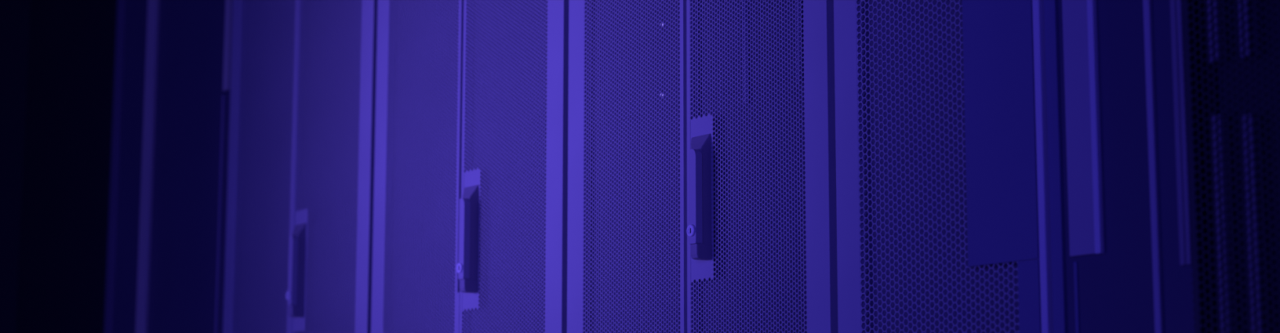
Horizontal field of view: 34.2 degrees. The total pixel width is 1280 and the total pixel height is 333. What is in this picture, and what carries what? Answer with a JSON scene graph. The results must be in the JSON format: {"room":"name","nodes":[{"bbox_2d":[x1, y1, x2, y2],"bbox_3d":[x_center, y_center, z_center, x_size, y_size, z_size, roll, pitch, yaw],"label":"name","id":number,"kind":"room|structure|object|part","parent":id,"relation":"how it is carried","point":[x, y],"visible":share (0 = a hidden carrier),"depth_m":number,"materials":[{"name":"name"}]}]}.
{"room":"server room","nodes":[
{"label":"server room","id":0,"kind":"room"},
{"bbox_2d":[0,0,31,332],"bbox_3d":[-3.187,0.202,6.338,5.180,3.020,0.080,6,-11,-35],"label":"wall","id":1,"kind":"structure","parent":0,"point":[15,15],"depth_m":7.09,"materials":[{"name":"paint"}]},
{"bbox_3d":[-0.990,1.194,3.002,5.100,0.060,7.600,6,-11,-35],"label":"floor","id":2,"kind":"structure","parent":0,"visible":0},
{"bbox_2d":[104,0,233,332],"bbox_3d":[-0.577,0.356,4.543,1.006,2.060,0.603,6,-11,-35],"label":"tall cabinet","id":3,"kind":"object","parent":2,"relation":"on","point":[166,234],"visible":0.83,"depth_m":4.30,"materials":[{"name":"metal"}]},
{"bbox_2d":[222,0,377,332],"bbox_3d":[-0.239,0.282,4.054,1.030,2.060,0.593,6,-11,-35],"label":"tall cabinet","id":4,"kind":"object","parent":2,"relation":"on","point":[299,241],"visible":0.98,"depth_m":3.79,"materials":[{"name":"metal"}]},
{"bbox_3d":[-0.715,0.238,3.902,0.014,1.960,0.286,6,-11,-35],"label":"door","id":5,"kind":"part","parent":4,"relation":"part of","materials":[{"name":"grey metal"}]},
{"bbox_3d":[-0.710,0.227,3.887,0.001,1.811,0.247,6,-11,-35],"label":"perforated panel","id":6,"kind":"part","parent":4,"relation":"part of","materials":[{"name":"grey metal"}]},
{"bbox_3d":[-0.623,0.186,3.732,0.012,0.128,0.015,6,-11,-35],"label":"lever","id":7,"kind":"part","parent":4,"relation":"part of","materials":[{"name":"grey metal"}]},
{"bbox_3d":[-0.624,0.187,3.748,0.026,0.170,0.042,6,-11,-35],"label":"handle","id":8,"kind":"part","parent":4,"relation":"part of","materials":[{"name":"plastic"}]},
{"bbox_3d":[-0.558,0.195,3.677,0.001,1.811,0.253,6,-11,-35],"label":"perforated panel","id":9,"kind":"part","parent":4,"relation":"part of","materials":[{"name":"grey metal"}]},
{"bbox_3d":[-0.543,0.202,3.664,0.014,1.960,0.294,6,-11,-35],"label":"door","id":10,"kind":"part","parent":4,"relation":"part of","materials":[{"name":"grey metal"}]},
{"bbox_2d":[370,0,568,332],"bbox_3d":[0.109,0.209,3.571,1.030,2.060,0.593,6,-11,-35],"label":"tall cabinet","id":11,"kind":"object","parent":2,"relation":"on","point":[471,171],"visible":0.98,"depth_m":3.29,"materials":[{"name":"metal"}]},
{"bbox_3d":[-0.366,0.165,3.420,0.014,1.960,0.286,6,-11,-35],"label":"door","id":12,"kind":"part","parent":11,"relation":"part of","materials":[{"name":"grey metal"}]},
{"bbox_3d":[-0.361,0.154,3.404,0.001,1.811,0.247,6,-11,-35],"label":"perforated panel","id":13,"kind":"part","parent":11,"relation":"part of","materials":[{"name":"grey metal"}]},
{"bbox_3d":[-0.274,0.113,3.249,0.012,0.128,0.015,6,-11,-35],"label":"lever","id":14,"kind":"part","parent":11,"relation":"part of","materials":[{"name":"grey metal"}]},
{"bbox_3d":[-0.275,0.114,3.265,0.026,0.170,0.042,6,-11,-35],"label":"handle","id":15,"kind":"part","parent":11,"relation":"part of","materials":[{"name":"plastic"}]},
{"bbox_3d":[-0.209,0.122,3.194,0.001,1.811,0.253,6,-11,-35],"label":"perforated panel","id":16,"kind":"part","parent":11,"relation":"part of","materials":[{"name":"grey metal"}]},
{"bbox_3d":[-0.194,0.129,3.181,0.014,1.960,0.294,6,-11,-35],"label":"door","id":17,"kind":"part","parent":11,"relation":"part of","materials":[{"name":"grey metal"}]},
{"bbox_2d":[566,0,838,332],"bbox_3d":[0.457,0.136,3.088,1.030,2.060,0.593,6,-11,-35],"label":"tall cabinet","id":18,"kind":"object","parent":2,"relation":"on","point":[717,214],"visible":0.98,"depth_m":2.79,"materials":[{"name":"metal"}]},
{"bbox_3d":[-0.018,0.092,2.937,0.014,1.960,0.286,6,-11,-35],"label":"door","id":19,"kind":"part","parent":18,"relation":"part of","materials":[{"name":"grey metal"}]},
{"bbox_3d":[-0.013,0.081,2.921,0.001,1.811,0.247,6,-11,-35],"label":"perforated panel","id":20,"kind":"part","parent":18,"relation":"part of","materials":[{"name":"grey metal"}]},
{"bbox_3d":[0.077,-0.537,2.916,0.002,0.620,0.554,6,-11,-35],"label":"blanking panel","id":21,"kind":"part","parent":18,"relation":"part of","materials":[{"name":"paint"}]},
{"bbox_2d":[591,0,795,66],"bbox_3d":[0.327,-0.182,3.043,0.623,0.044,0.553,6,-11,-35],"label":"server","id":22,"kind":"object","parent":18,"relation":"in","point":[698,0],"visible":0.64,"depth_m":2.93,"materials":[{"name":"paint"}]},
{"bbox_3d":[0.074,0.040,2.766,0.012,0.128,0.015,6,-11,-35],"label":"lever","id":23,"kind":"part","parent":18,"relation":"part of","materials":[{"name":"grey metal"}]},
{"bbox_2d":[591,44,804,127],"bbox_3d":[0.327,-0.083,3.028,0.623,0.044,0.553,6,-11,-35],"label":"server","id":24,"kind":"object","parent":18,"relation":"in","point":[794,50],"visible":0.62,"depth_m":2.83,"materials":[{"name":"paint"}]},
{"bbox_2d":[795,0,800,84],"bbox_3d":[0.203,-0.477,2.719,0.011,0.751,0.010,-4,-9,22],"label":"cable","id":25,"kind":"object","parent":24,"relation":"attached to","point":[797,80],"visible":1,"depth_m":2.67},
{"bbox_3d":[0.077,-0.160,2.859,0.002,0.056,0.554,6,-11,-35],"label":"blanking panel","id":26,"kind":"part","parent":18,"relation":"part of","materials":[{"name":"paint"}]},
{"bbox_3d":[0.076,0.463,2.764,0.002,1.115,0.554,6,-11,-35],"label":"blanking panel","id":27,"kind":"part","parent":18,"relation":"part of","materials":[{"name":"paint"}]},
{"bbox_3d":[0.073,0.041,2.782,0.026,0.170,0.042,6,-11,-35],"label":"handle","id":28,"kind":"part","parent":18,"relation":"part of","materials":[{"name":"plastic"}]},
{"bbox_2d":[742,0,749,103],"bbox_3d":[0.140,-0.459,2.805,0.008,0.761,0.011,6,-11,-35],"label":"cable","id":29,"kind":"object","parent":18,"relation":"attached to","point":[743,0],"visible":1,"depth_m":2.75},
{"bbox_3d":[0.139,0.049,2.711,0.001,1.811,0.253,6,-11,-35],"label":"perforated panel","id":30,"kind":"part","parent":18,"relation":"part of","materials":[{"name":"grey metal"}]},
{"bbox_3d":[0.154,0.056,2.698,0.014,1.960,0.294,6,-11,-35],"label":"door","id":31,"kind":"part","parent":18,"relation":"part of","materials":[{"name":"grey metal"}]},
{"bbox_2d":[833,0,1209,332],"bbox_3d":[0.804,0.067,2.632,1.002,2.060,0.546,6,-11,-35],"label":"tall cabinet","id":32,"kind":"object","parent":2,"relation":"on","point":[1002,166],"visible":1,"depth_m":2.32,"materials":[{"name":"metal"}]},
{"bbox_3d":[0.345,0.016,2.433,0.014,1.960,0.337,6,-11,-35],"label":"door","id":33,"kind":"part","parent":32,"relation":"part of","materials":[{"name":"grey metal"}]},
{"bbox_3d":[0.343,0.007,2.427,0.001,1.814,0.278,6,-11,-35],"label":"perforated panel","id":34,"kind":"part","parent":32,"relation":"part of","materials":[{"name":"grey metal"}]},
{"bbox_3d":[0.411,0.015,2.358,0.002,1.880,0.506,6,-11,-35],"label":"blanking panel","id":35,"kind":"part","parent":32,"relation":"part of","materials":[{"name":"paint"}]},
{"bbox_3d":[0.406,-0.395,2.397,0.003,1.017,0.108,6,-11,-35],"label":"plate","id":36,"kind":"part","parent":32,"relation":"part of","materials":[{"name":"grey metal"}]},
{"bbox_3d":[0.477,-0.443,2.314,0.005,1.088,0.037,6,-11,-35],"label":"raised panel","id":37,"kind":"part","parent":32,"relation":"part of","materials":[{"name":"paint"}]},
{"bbox_3d":[0.512,-0.017,2.214,0.012,1.960,0.192,6,-11,-35],"label":"door","id":38,"kind":"part","parent":32,"relation":"part of","materials":[{"name":"grey metal"}]},
{"bbox_2d":[1181,0,1279,332],"bbox_3d":[1.126,-0.004,2.162,1.030,2.060,0.597,6,-11,-35],"label":"tall cabinet","id":39,"kind":"object","parent":2,"relation":"on","point":[1238,41],"visible":1,"depth_m":2.08,"materials":[{"name":"metal"}]},
{"bbox_3d":[0.650,-0.048,2.011,0.014,1.960,0.292,6,-11,-35],"label":"door","id":40,"kind":"part","parent":39,"relation":"part of","materials":[{"name":"grey metal"}]},
{"bbox_3d":[0.753,-0.055,1.898,0.002,1.880,0.554,6,-11,-35],"label":"blanking panel","id":41,"kind":"part","parent":39,"relation":"part of","materials":[{"name":"black metal"}]}
]}

